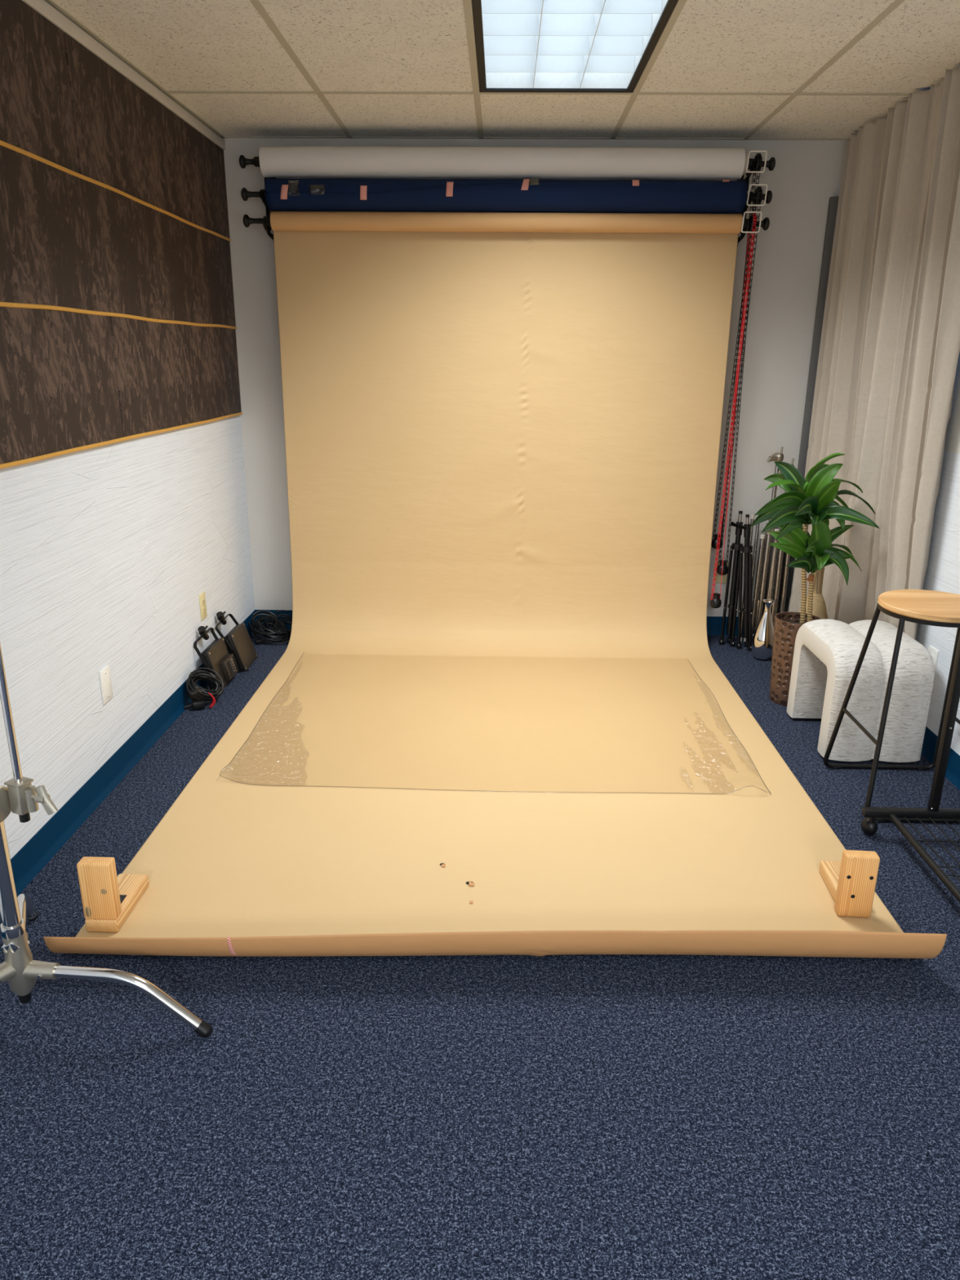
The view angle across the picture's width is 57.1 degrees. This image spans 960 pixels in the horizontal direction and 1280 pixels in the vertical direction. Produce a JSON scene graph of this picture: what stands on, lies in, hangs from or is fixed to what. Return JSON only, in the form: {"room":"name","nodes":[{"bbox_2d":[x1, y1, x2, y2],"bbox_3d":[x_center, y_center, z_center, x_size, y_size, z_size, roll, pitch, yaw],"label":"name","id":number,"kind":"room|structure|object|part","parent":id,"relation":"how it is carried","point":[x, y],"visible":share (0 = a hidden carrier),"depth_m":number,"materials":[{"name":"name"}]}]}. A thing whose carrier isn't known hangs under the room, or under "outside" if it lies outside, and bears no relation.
{"room":"studio","nodes":[
{"label":"studio","id":0,"kind":"room"},
{"bbox_2d":[0,189,254,858],"bbox_3d":[-1.391,0.064,0.118,0.120,2.644,9.318,1,18,1],"label":"wall","id":1,"kind":"structure","parent":0,"point":[108,553],"depth_m":3.01,"materials":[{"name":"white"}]},
{"bbox_2d":[0,0,79,173],"bbox_3d":[-1.265,-1.395,1.960,0.012,0.384,1.522,1,18,1],"label":"wall panel","id":2,"kind":"object","parent":1,"relation":"attached to","point":[36,111],"visible":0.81,"depth_m":2.47,"materials":[{"name":"brown wood"}]},
{"bbox_2d":[0,306,123,464],"bbox_3d":[-1.270,-0.649,2.254,0.012,0.402,1.626,1,18,1],"label":"wall panel","id":3,"kind":"object","parent":1,"relation":"attached to","point":[59,390],"visible":1,"depth_m":2.60,"materials":[{"name":"brown wood"}]},
{"bbox_2d":[0,412,242,469],"bbox_3d":[-1.248,-0.678,3.014,0.009,0.015,3.092,1,18,1],"label":"strip","id":4,"kind":"object","parent":3,"relation":"attached to","point":[121,439],"visible":1,"depth_m":2.91,"materials":[{"name":"gold metal"}]},
{"bbox_2d":[98,665,113,704],"bbox_3d":[-1.270,0.152,3.001,0.008,0.118,0.072,1,18,1],"label":"wall plate","id":5,"kind":"object","parent":1,"relation":"attached to","point":[104,673],"visible":1,"depth_m":2.99,"materials":[{"name":"white plastic"}]},
{"bbox_2d":[0,140,236,328],"bbox_3d":[-1.247,-1.260,2.835,0.016,0.419,3.106,1,18,1],"label":"wall panel","id":6,"kind":"object","parent":1,"relation":"attached to","point":[68,240],"depth_m":2.88,"materials":[{"name":"brown wood"}]},
{"bbox_3d":[-1.241,-1.451,2.773,0.009,0.018,3.106,1,18,1],"label":"gold strip","id":7,"kind":"part","parent":6,"relation":"part of","materials":[{"name":"gold metal"}]},
{"bbox_3d":[-1.245,-1.069,2.893,0.009,0.019,3.100,1,18,1],"label":"gold strip","id":8,"kind":"part","parent":6,"relation":"part of","materials":[{"name":"gold metal"}]},
{"bbox_2d":[21,0,225,150],"bbox_3d":[-1.314,-0.926,-0.202,0.018,0.039,9.117,1,18,1],"label":"trim","id":9,"kind":"structure","parent":1,"relation":"attached to","point":[42,7],"depth_m":2.97,"materials":[{"name":"white paint"}]},
{"bbox_2d":[0,609,256,915],"bbox_3d":[-1.334,1.275,0.505,0.016,0.102,9.118,1,18,1],"label":"baseboard","id":10,"kind":"structure","parent":1,"relation":"attached to","point":[29,860],"depth_m":2.92,"materials":[{"name":"blue plastic"}]},
{"bbox_2d":[63,32,229,238],"bbox_3d":[-1.227,-1.871,3.442,0.012,0.384,1.576,1,18,1],"label":"wall panel","id":11,"kind":"object","parent":1,"relation":"attached to","point":[127,141],"visible":0.88,"depth_m":3.19,"materials":[{"name":"brown wood"}]},
{"bbox_2d":[109,315,241,437],"bbox_3d":[-1.233,-1.123,3.728,0.012,0.402,1.460,1,18,1],"label":"wall panel","id":12,"kind":"object","parent":1,"relation":"attached to","point":[169,375],"visible":0.98,"depth_m":3.53,"materials":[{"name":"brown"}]},
{"bbox_2d":[198,591,207,620],"bbox_3d":[-1.244,-0.153,3.971,0.009,0.118,0.072,1,18,1],"label":"wall plate","id":13,"kind":"object","parent":1,"relation":"attached to","point":[202,604],"visible":1,"depth_m":3.96,"materials":[{"name":"beige plastic"}]},
{"bbox_2d":[202,597,205,613],"bbox_3d":[-1.242,-0.153,3.971,0.004,0.073,0.033,1,18,1],"label":"socket","id":14,"kind":"object","parent":13,"relation":"attached to","point":[203,598],"depth_m":3.97,"materials":[{"name":"beige plastic"}]},
{"bbox_2d":[44,0,908,140],"bbox_3d":[0.162,-0.944,-0.245,2.970,0.026,9.118,1,18,1],"label":"ceiling grid","id":15,"kind":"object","parent":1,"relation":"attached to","point":[468,6],"depth_m":3.37,"materials":[{"name":"white metal"}]},
{"bbox_2d":[0,628,959,1279],"bbox_3d":[0.141,1.394,0.506,3.170,0.100,9.318,1,18,1],"label":"floor","id":16,"kind":"structure","parent":0,"point":[568,1117],"depth_m":1.78,"materials":[{"name":"carpet"}]},
{"bbox_2d":[0,644,212,1037],"bbox_3d":[-0.912,0.022,1.725,0.661,1.751,0.744,1,18,1],"label":"stand","id":17,"kind":"object","parent":16,"relation":"on","point":[20,797],"visible":1,"depth_m":1.89,"materials":[{"name":"silver metal"}]},
{"bbox_2d":[0,961,16,984],"bbox_3d":[-1.034,0.720,1.893,0.042,0.042,0.071,13,21,33],"label":"socket","id":18,"kind":"object","parent":17,"relation":"attached to","point":[7,969],"depth_m":1.90,"materials":[{"name":"silver metal"}]},
{"bbox_3d":[-0.926,-0.163,1.637,0.016,1.085,0.016,1,18,1],"label":"rod","id":19,"kind":"part","parent":17,"relation":"part of","materials":[{"name":"silver metal"}]},
{"bbox_3d":[-1.106,0.703,2.150,0.025,0.179,0.387,-8,20,-24],"label":"leg","id":20,"kind":"part","parent":17,"relation":"part of","materials":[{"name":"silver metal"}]},
{"bbox_2d":[22,960,60,979],"bbox_3d":[-0.959,0.722,1.930,0.071,0.042,0.042,2,18,4],"label":"socket","id":21,"kind":"object","parent":17,"relation":"attached to","point":[31,969],"depth_m":1.91,"materials":[{"name":"silver metal"}]},
{"bbox_3d":[-0.882,0.320,1.775,0.069,0.065,0.020,6,19,17],"label":"tee handle","id":22,"kind":"part","parent":17,"relation":"part of","materials":[{"name":"silver metal"}]},
{"bbox_3d":[-0.781,0.789,1.936,0.373,0.153,0.025,2,18,4],"label":"leg","id":23,"kind":"part","parent":17,"relation":"part of","materials":[{"name":"silver metal"}]},
{"bbox_2d":[183,667,223,710],"bbox_3d":[-1.176,0.205,3.776,0.140,0.138,0.181,1,18,1],"label":"cable coil","id":24,"kind":"object","parent":16,"relation":"on","point":[197,696],"visible":1,"depth_m":3.75,"materials":[{"name":"black plastic"}]},
{"bbox_2d":[193,625,238,692],"bbox_3d":[-1.184,0.062,3.987,0.131,0.290,0.264,1,18,1],"label":"light panel","id":25,"kind":"object","parent":16,"relation":"on","point":[215,656],"visible":0.91,"depth_m":3.96,"materials":[{"name":"brown metal"}]},
{"bbox_2d":[206,636,230,687],"bbox_3d":[-1.173,0.107,4.004,0.054,0.185,0.220,1,18,1],"label":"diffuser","id":26,"kind":"object","parent":25,"relation":"attached to","point":[218,658],"depth_m":3.97,"materials":[{"name":"brown metal"}]},
{"bbox_2d":[214,611,257,672],"bbox_3d":[-1.159,-0.012,4.236,0.152,0.284,0.253,1,18,1],"label":"light panel","id":27,"kind":"object","parent":16,"relation":"on","point":[238,642],"visible":0.84,"depth_m":4.19,"materials":[{"name":"brown metal"}]},
{"bbox_2d":[229,622,257,670],"bbox_3d":[-1.136,0.030,4.251,0.067,0.182,0.210,1,18,1],"label":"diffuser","id":28,"kind":"object","parent":27,"relation":"attached to","point":[241,645],"depth_m":4.21,"materials":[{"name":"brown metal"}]},
{"bbox_2d":[248,609,292,644],"bbox_3d":[-1.078,-0.078,4.645,0.269,0.146,0.236,1,18,1],"label":"cable coil","id":29,"kind":"object","parent":16,"relation":"on","point":[274,622],"visible":0.94,"depth_m":4.64,"materials":[{"name":"black plastic"}]},
{"bbox_2d":[718,511,742,646],"bbox_3d":[1.298,-0.311,4.537,0.078,0.700,0.099,1,18,1],"label":"stand","id":30,"kind":"object","parent":16,"relation":"on","point":[732,606],"visible":0.96,"depth_m":4.54,"materials":[{"name":"black metal"}]},
{"bbox_3d":[1.276,-0.235,4.569,0.015,0.513,0.043,11,20,29],"label":"leg","id":31,"kind":"part","parent":30,"relation":"part of","materials":[{"name":"black metal"}]},
{"bbox_3d":[1.323,-0.242,4.592,0.017,0.513,0.034,3,18,6],"label":"leg","id":32,"kind":"part","parent":30,"relation":"part of","materials":[{"name":"black metal"}]},
{"bbox_3d":[1.321,-0.226,4.542,0.017,0.513,0.045,2,18,5],"label":"leg","id":33,"kind":"part","parent":30,"relation":"part of","materials":[{"name":"black metal"}]},
{"bbox_2d":[736,514,752,651],"bbox_3d":[1.361,-0.291,4.491,0.140,0.690,0.082,12,21,31],"label":"stand","id":34,"kind":"object","parent":16,"relation":"on","point":[746,548],"visible":0.98,"depth_m":4.49,"materials":[{"name":"black metal"}]},
{"bbox_3d":[1.330,-0.216,4.514,0.019,0.512,0.061,-12,21,-33],"label":"leg","id":35,"kind":"part","parent":34,"relation":"part of","materials":[{"name":"black metal"}]},
{"bbox_3d":[1.377,-0.223,4.537,0.064,0.512,0.019,15,23,38],"label":"leg","id":36,"kind":"part","parent":34,"relation":"part of","materials":[{"name":"black metal"}]},
{"bbox_3d":[1.375,-0.207,4.487,0.019,0.512,0.072,-14,23,-37],"label":"leg","id":37,"kind":"part","parent":34,"relation":"part of","materials":[{"name":"black metal"}]},
{"bbox_2d":[740,514,755,641],"bbox_3d":[1.389,-0.317,4.606,0.019,0.671,0.051,6,19,16],"label":"steel pole","id":38,"kind":"object","parent":16,"relation":"on","point":[752,515],"visible":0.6,"depth_m":4.63,"materials":[{"name":"metal"}]},
{"bbox_2d":[743,515,759,641],"bbox_3d":[1.420,-0.316,4.611,0.019,0.666,0.062,7,19,19],"label":"steel pole","id":39,"kind":"object","parent":16,"relation":"on","point":[757,530],"visible":0.28,"depth_m":4.57,"materials":[{"name":"metal"}]},
{"bbox_2d":[751,599,774,660],"bbox_3d":[1.417,-0.050,4.386,0.115,0.299,0.115,1,18,1],"label":"vase","id":40,"kind":"object","parent":16,"relation":"on","point":[762,637],"visible":0.92,"depth_m":4.36,"materials":[{"name":"silver metal"}]},
{"bbox_2d":[751,446,783,639],"bbox_3d":[1.461,-0.470,4.483,0.080,1.000,0.102,15,23,38],"label":"stand","id":41,"kind":"object","parent":16,"relation":"on","point":[764,546],"visible":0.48,"depth_m":4.51,"materials":[{"name":"metal"}]},
{"bbox_3d":[1.423,-0.260,4.542,0.040,0.539,0.034,-5,19,-18],"label":"leg","id":42,"kind":"part","parent":41,"relation":"part of","materials":[{"name":"metal"}]},
{"bbox_3d":[1.454,-0.280,4.575,0.026,0.559,0.060,6,19,16],"label":"leg","id":43,"kind":"part","parent":41,"relation":"part of","materials":[{"name":"metal"}]},
{"bbox_3d":[1.482,-0.263,4.538,0.053,0.549,0.033,-6,19,-20],"label":"leg","id":44,"kind":"part","parent":41,"relation":"part of","materials":[{"name":"metal"}]},
{"bbox_2d":[762,527,786,613],"bbox_3d":[1.556,-0.294,4.656,0.115,0.600,0.038,1,18,1],"label":"stand","id":45,"kind":"object","parent":16,"relation":"on","point":[772,537],"visible":0.02,"depth_m":4.64,"materials":[{"name":"silver metal"}]},
{"bbox_2d":[768,457,794,625],"bbox_3d":[1.531,-0.442,4.488,0.091,0.945,0.098,17,24,42],"label":"stand","id":46,"kind":"object","parent":16,"relation":"on","point":[778,556],"visible":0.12,"depth_m":4.52,"materials":[{"name":"metal"}]},
{"bbox_3d":[1.505,-0.272,4.535,0.039,0.569,0.039,1,18,1],"label":"leg","id":47,"kind":"part","parent":46,"relation":"part of","materials":[{"name":"metal"}]},
{"bbox_3d":[1.531,-0.293,4.568,0.021,0.589,0.058,1,18,1],"label":"leg","id":48,"kind":"part","parent":46,"relation":"part of","materials":[{"name":"metal"}]},
{"bbox_3d":[1.555,-0.277,4.535,0.039,0.579,0.039,1,18,1],"label":"leg","id":49,"kind":"part","parent":46,"relation":"part of","materials":[{"name":"metal"}]},
{"bbox_2d":[784,196,839,612],"bbox_3d":[1.677,-1.040,4.444,0.107,2.152,0.028,1,18,1],"label":"divider","id":50,"kind":"object","parent":16,"relation":"on","point":[833,201],"visible":0.26,"depth_m":4.30,"materials":[{"name":"grey metal"}]},
{"bbox_2d":[749,453,879,706],"bbox_3d":[1.347,-0.244,3.710,0.472,1.080,0.382,1,18,1],"label":"potted plant","id":51,"kind":"object","parent":16,"relation":"on","point":[810,500],"visible":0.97,"depth_m":3.61,"materials":[{"name":"green plant"}]},
{"bbox_3d":[1.358,0.086,3.833,0.190,0.378,0.190,1,18,1],"label":"pot","id":52,"kind":"part","parent":51,"relation":"part of","materials":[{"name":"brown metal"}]},
{"bbox_3d":[1.363,-0.293,3.708,0.056,0.516,0.024,8,19,21],"label":"stem","id":53,"kind":"part","parent":51,"relation":"part of","materials":[{"name":"plant"}]},
{"bbox_3d":[1.395,-0.157,3.727,0.036,0.246,0.021,13,22,35],"label":"stem","id":54,"kind":"part","parent":51,"relation":"part of","materials":[{"name":"plant"}]},
{"bbox_2d":[786,618,933,762],"bbox_3d":[1.470,0.174,3.448,0.362,0.446,0.512,1,18,1],"label":"upholstered stool","id":55,"kind":"object","parent":16,"relation":"on","point":[826,653],"visible":0.94,"depth_m":3.24,"materials":[{"name":"beige fabric"}]},
{"bbox_3d":[1.291,0.177,3.454,0.004,0.406,0.460,1,18,1],"label":"panel","id":56,"kind":"part","parent":55,"relation":"part of","materials":[{"name":"beige fabric"}]},
{"bbox_2d":[823,589,959,822],"bbox_3d":[1.463,0.205,2.953,0.414,0.690,0.412,1,18,1],"label":"bar stool","id":57,"kind":"object","parent":16,"relation":"on","point":[928,607],"visible":0.83,"depth_m":2.86,"materials":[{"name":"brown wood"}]},
{"bbox_3d":[1.284,0.291,2.982,0.012,0.012,0.309,1,18,1],"label":"foot rail","id":58,"kind":"part","parent":57,"relation":"part of","materials":[{"name":"black metal"}]},
{"bbox_3d":[1.466,-0.111,2.842,0.340,0.020,0.340,1,18,1],"label":"seat","id":59,"kind":"part","parent":57,"relation":"part of","materials":[{"name":"brown wood"}]},
{"bbox_3d":[1.640,0.296,2.974,0.012,0.012,0.309,1,18,1],"label":"foot rail","id":60,"kind":"part","parent":57,"relation":"part of","materials":[{"name":"black metal"}]},
{"bbox_2d":[861,631,959,902],"bbox_3d":[1.399,0.045,1.929,0.424,1.620,1.349,1,18,1],"label":"rack","id":61,"kind":"object","parent":16,"relation":"on","point":[933,812],"visible":1,"depth_m":2.68,"materials":[{"name":"metal"}]},
{"bbox_3d":[1.409,0.541,2.753,0.424,0.025,0.025,1,18,1],"label":"rail","id":62,"kind":"part","parent":61,"relation":"part of","materials":[{"name":"black metal"}]},
{"bbox_3d":[1.265,0.742,2.144,0.021,0.021,1.265,1,18,1],"label":"rail","id":63,"kind":"part","parent":61,"relation":"part of","materials":[{"name":"black metal"}]},
{"bbox_2d":[897,816,959,881],"bbox_3d":[1.394,0.742,2.146,0.250,0.008,1.240,1,18,1],"label":"wire shelf","id":64,"kind":"object","parent":61,"relation":"attached to","point":[907,834],"depth_m":2.60,"materials":[{"name":"black metal"}]},
{"bbox_2d":[53,0,959,138],"bbox_3d":[0.162,-0.945,-0.245,2.970,0.020,9.118,1,18,1],"label":"ceiling","id":65,"kind":"structure","parent":0,"point":[713,46],"depth_m":3.07,"materials":[{"name":"tile"}]},
{"bbox_2d":[471,0,678,93],"bbox_3d":[0.277,-1.967,2.789,0.584,0.120,1.193,1,18,1],"label":"ceiling light","id":66,"kind":"object","parent":65,"relation":"attached to","point":[522,46],"depth_m":2.97,"materials":[{"name":"white plastic"}]},
{"bbox_2d":[787,66,959,639],"bbox_3d":[1.642,-0.961,3.757,0.161,2.362,1.341,1,18,1],"label":"curtain","id":67,"kind":"object","parent":65,"relation":"hanging from","point":[890,345],"visible":0.7,"depth_m":3.50,"materials":[{"name":"fabric"}]},
{"bbox_2d":[222,137,846,617],"bbox_3d":[0.266,-1.323,4.483,2.970,2.644,0.120,1,18,1],"label":"wall","id":68,"kind":"structure","parent":0,"point":[806,174],"depth_m":4.34,"materials":[{"name":"white paint"}]},
{"bbox_2d":[258,160,275,244],"bbox_3d":[-0.982,-2.062,4.089,0.030,0.390,0.240,1,18,1],"label":"bracket","id":69,"kind":"object","parent":68,"relation":"attached to","point":[268,228],"visible":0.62,"depth_m":4.07,"materials":[{"name":"black metal"}]},
{"bbox_2d":[43,211,946,958],"bbox_3d":[0.077,-0.569,3.089,2.405,2.060,2.711,1,18,1],"label":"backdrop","id":70,"kind":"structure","parent":69,"relation":"hanging from","point":[502,430],"depth_m":4.09,"materials":[{"name":"paper"}]},
{"bbox_2d":[76,856,149,932],"bbox_3d":[-0.974,0.628,2.354,0.084,0.202,0.220,1,18,1],"label":"wooden block","id":71,"kind":"object","parent":70,"relation":"on","point":[108,900],"visible":1,"depth_m":2.26,"materials":[{"name":"brown wood"}]},
{"bbox_3d":[-1.067,-1.924,4.053,0.036,0.055,0.055,1,18,1],"label":"knob","id":72,"kind":"part","parent":70,"relation":"part of","materials":[{"name":"black plastic"}]},
{"bbox_2d":[219,653,771,794],"bbox_3d":[0.060,0.283,3.724,1.914,0.036,1.450,1,18,1],"label":"sheet","id":73,"kind":"object","parent":70,"relation":"on","point":[303,653],"visible":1,"depth_m":3.29,"materials":[{"name":"clear plastic"}]},
{"bbox_2d":[710,213,756,608],"bbox_3d":[1.214,-1.049,4.265,0.058,1.840,0.098,1,18,1],"label":"pull chain","id":74,"kind":"object","parent":70,"relation":"hanging from","point":[715,602],"visible":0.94,"depth_m":4.27,"materials":[{"name":"red plastic"}]},
{"bbox_3d":[1.292,-1.887,4.005,0.036,0.055,0.055,1,18,1],"label":"knob","id":75,"kind":"part","parent":70,"relation":"part of","materials":[{"name":"black plastic"}]},
{"bbox_2d":[818,849,879,917],"bbox_3d":[1.019,0.624,2.448,0.097,0.186,0.226,2,18,4],"label":"wooden block","id":76,"kind":"object","parent":70,"relation":"on","point":[851,882],"visible":1,"depth_m":2.35,"materials":[{"name":"brown wood"}]},
{"bbox_2d":[240,177,772,213],"bbox_3d":[0.113,-2.010,3.992,2.396,0.138,0.150,1,18,1],"label":"roll","id":77,"kind":"object","parent":69,"relation":"hanging from","point":[336,194],"visible":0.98,"depth_m":3.94,"materials":[{"name":"paper"}]},
{"bbox_3d":[-1.066,-2.029,4.020,0.036,0.055,0.055,1,18,1],"label":"knob","id":78,"kind":"part","parent":77,"relation":"part of","materials":[{"name":"black plastic"}]},
{"bbox_2d":[716,186,761,575],"bbox_3d":[1.250,-1.183,4.243,0.058,1.790,0.096,1,18,1],"label":"pull chain","id":79,"kind":"object","parent":77,"relation":"hanging from","point":[725,568],"visible":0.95,"depth_m":4.29,"materials":[{"name":"black plastic"}]},
{"bbox_3d":[1.293,-1.992,3.971,0.036,0.055,0.055,1,18,1],"label":"knob","id":80,"kind":"part","parent":77,"relation":"part of","materials":[{"name":"black plastic"}]},
{"bbox_2d":[239,146,775,179],"bbox_3d":[0.115,-2.137,3.955,2.396,0.125,0.125,1,18,1],"label":"roll","id":81,"kind":"object","parent":69,"relation":"hanging from","point":[331,162],"visible":0.98,"depth_m":3.91,"materials":[{"name":"paper"}]},
{"bbox_3d":[-1.065,-2.155,3.979,0.036,0.055,0.055,1,18,1],"label":"knob","id":82,"kind":"part","parent":81,"relation":"part of","materials":[{"name":"black plastic"}]},
{"bbox_2d":[711,153,761,549],"bbox_3d":[1.225,-1.314,4.228,0.058,1.798,0.146,1,18,1],"label":"pull chain","id":83,"kind":"object","parent":81,"relation":"hanging from","point":[714,541],"visible":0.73,"depth_m":4.23,"materials":[{"name":"black plastic"}]},
{"bbox_3d":[1.294,-2.119,3.930,0.036,0.055,0.055,1,18,1],"label":"knob","id":84,"kind":"part","parent":81,"relation":"part of","materials":[{"name":"black plastic"}]},
{"bbox_2d":[255,609,743,635],"bbox_3d":[0.253,-0.092,4.807,2.970,0.102,0.016,1,18,1],"label":"baseboard","id":85,"kind":"structure","parent":68,"relation":"attached to","point":[713,624],"depth_m":4.79,"materials":[{"name":"blue plastic"}]},
{"bbox_2d":[713,561,728,582],"bbox_3d":[1.284,-0.360,4.699,0.072,0.118,0.008,1,18,1],"label":"wall plate","id":86,"kind":"object","parent":68,"relation":"attached to","point":[718,577],"visible":0.32,"depth_m":4.71,"materials":[{"name":"beige plastic"}]},
{"bbox_2d":[737,161,755,246],"bbox_3d":[1.213,-2.028,4.044,0.030,0.390,0.240,1,18,1],"label":"bracket","id":87,"kind":"object","parent":68,"relation":"attached to","point":[740,237],"visible":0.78,"depth_m":4.00,"materials":[{"name":"black metal"}]},
{"bbox_3d":[1.216,-2.063,4.155,0.030,0.390,0.006,1,18,1],"label":"plate","id":88,"kind":"part","parent":87,"relation":"part of","materials":[{"name":"black metal"}]},
{"bbox_2d":[799,566,827,619],"bbox_3d":[1.502,-0.060,3.999,0.166,0.556,0.166,1,18,1],"label":"trunk","id":89,"kind":"object","parent":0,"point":[819,609],"visible":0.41,"depth_m":3.92,"materials":[{"name":"brown plant"}]},
{"bbox_2d":[915,351,959,755],"bbox_3d":[1.698,0.112,0.054,0.120,2.644,9.318,1,18,1],"label":"wall","id":90,"kind":"structure","parent":0,"point":[943,572],"depth_m":3.24,"materials":[{"name":"white paint"}]},
{"bbox_2d":[928,644,938,678],"bbox_3d":[1.701,0.086,3.330,0.009,0.118,0.072,1,18,1],"label":"wall plate","id":91,"kind":"object","parent":90,"relation":"attached to","point":[934,653],"visible":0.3,"depth_m":3.30,"materials":[{"name":"white plastic"}]},
{"bbox_2d":[920,726,959,790],"bbox_3d":[1.619,1.321,0.445,0.016,0.102,9.118,1,18,1],"label":"baseboard","id":92,"kind":"structure","parent":90,"relation":"attached to","point":[953,771],"depth_m":3.19,"materials":[{"name":"blue plastic"}]}
]}

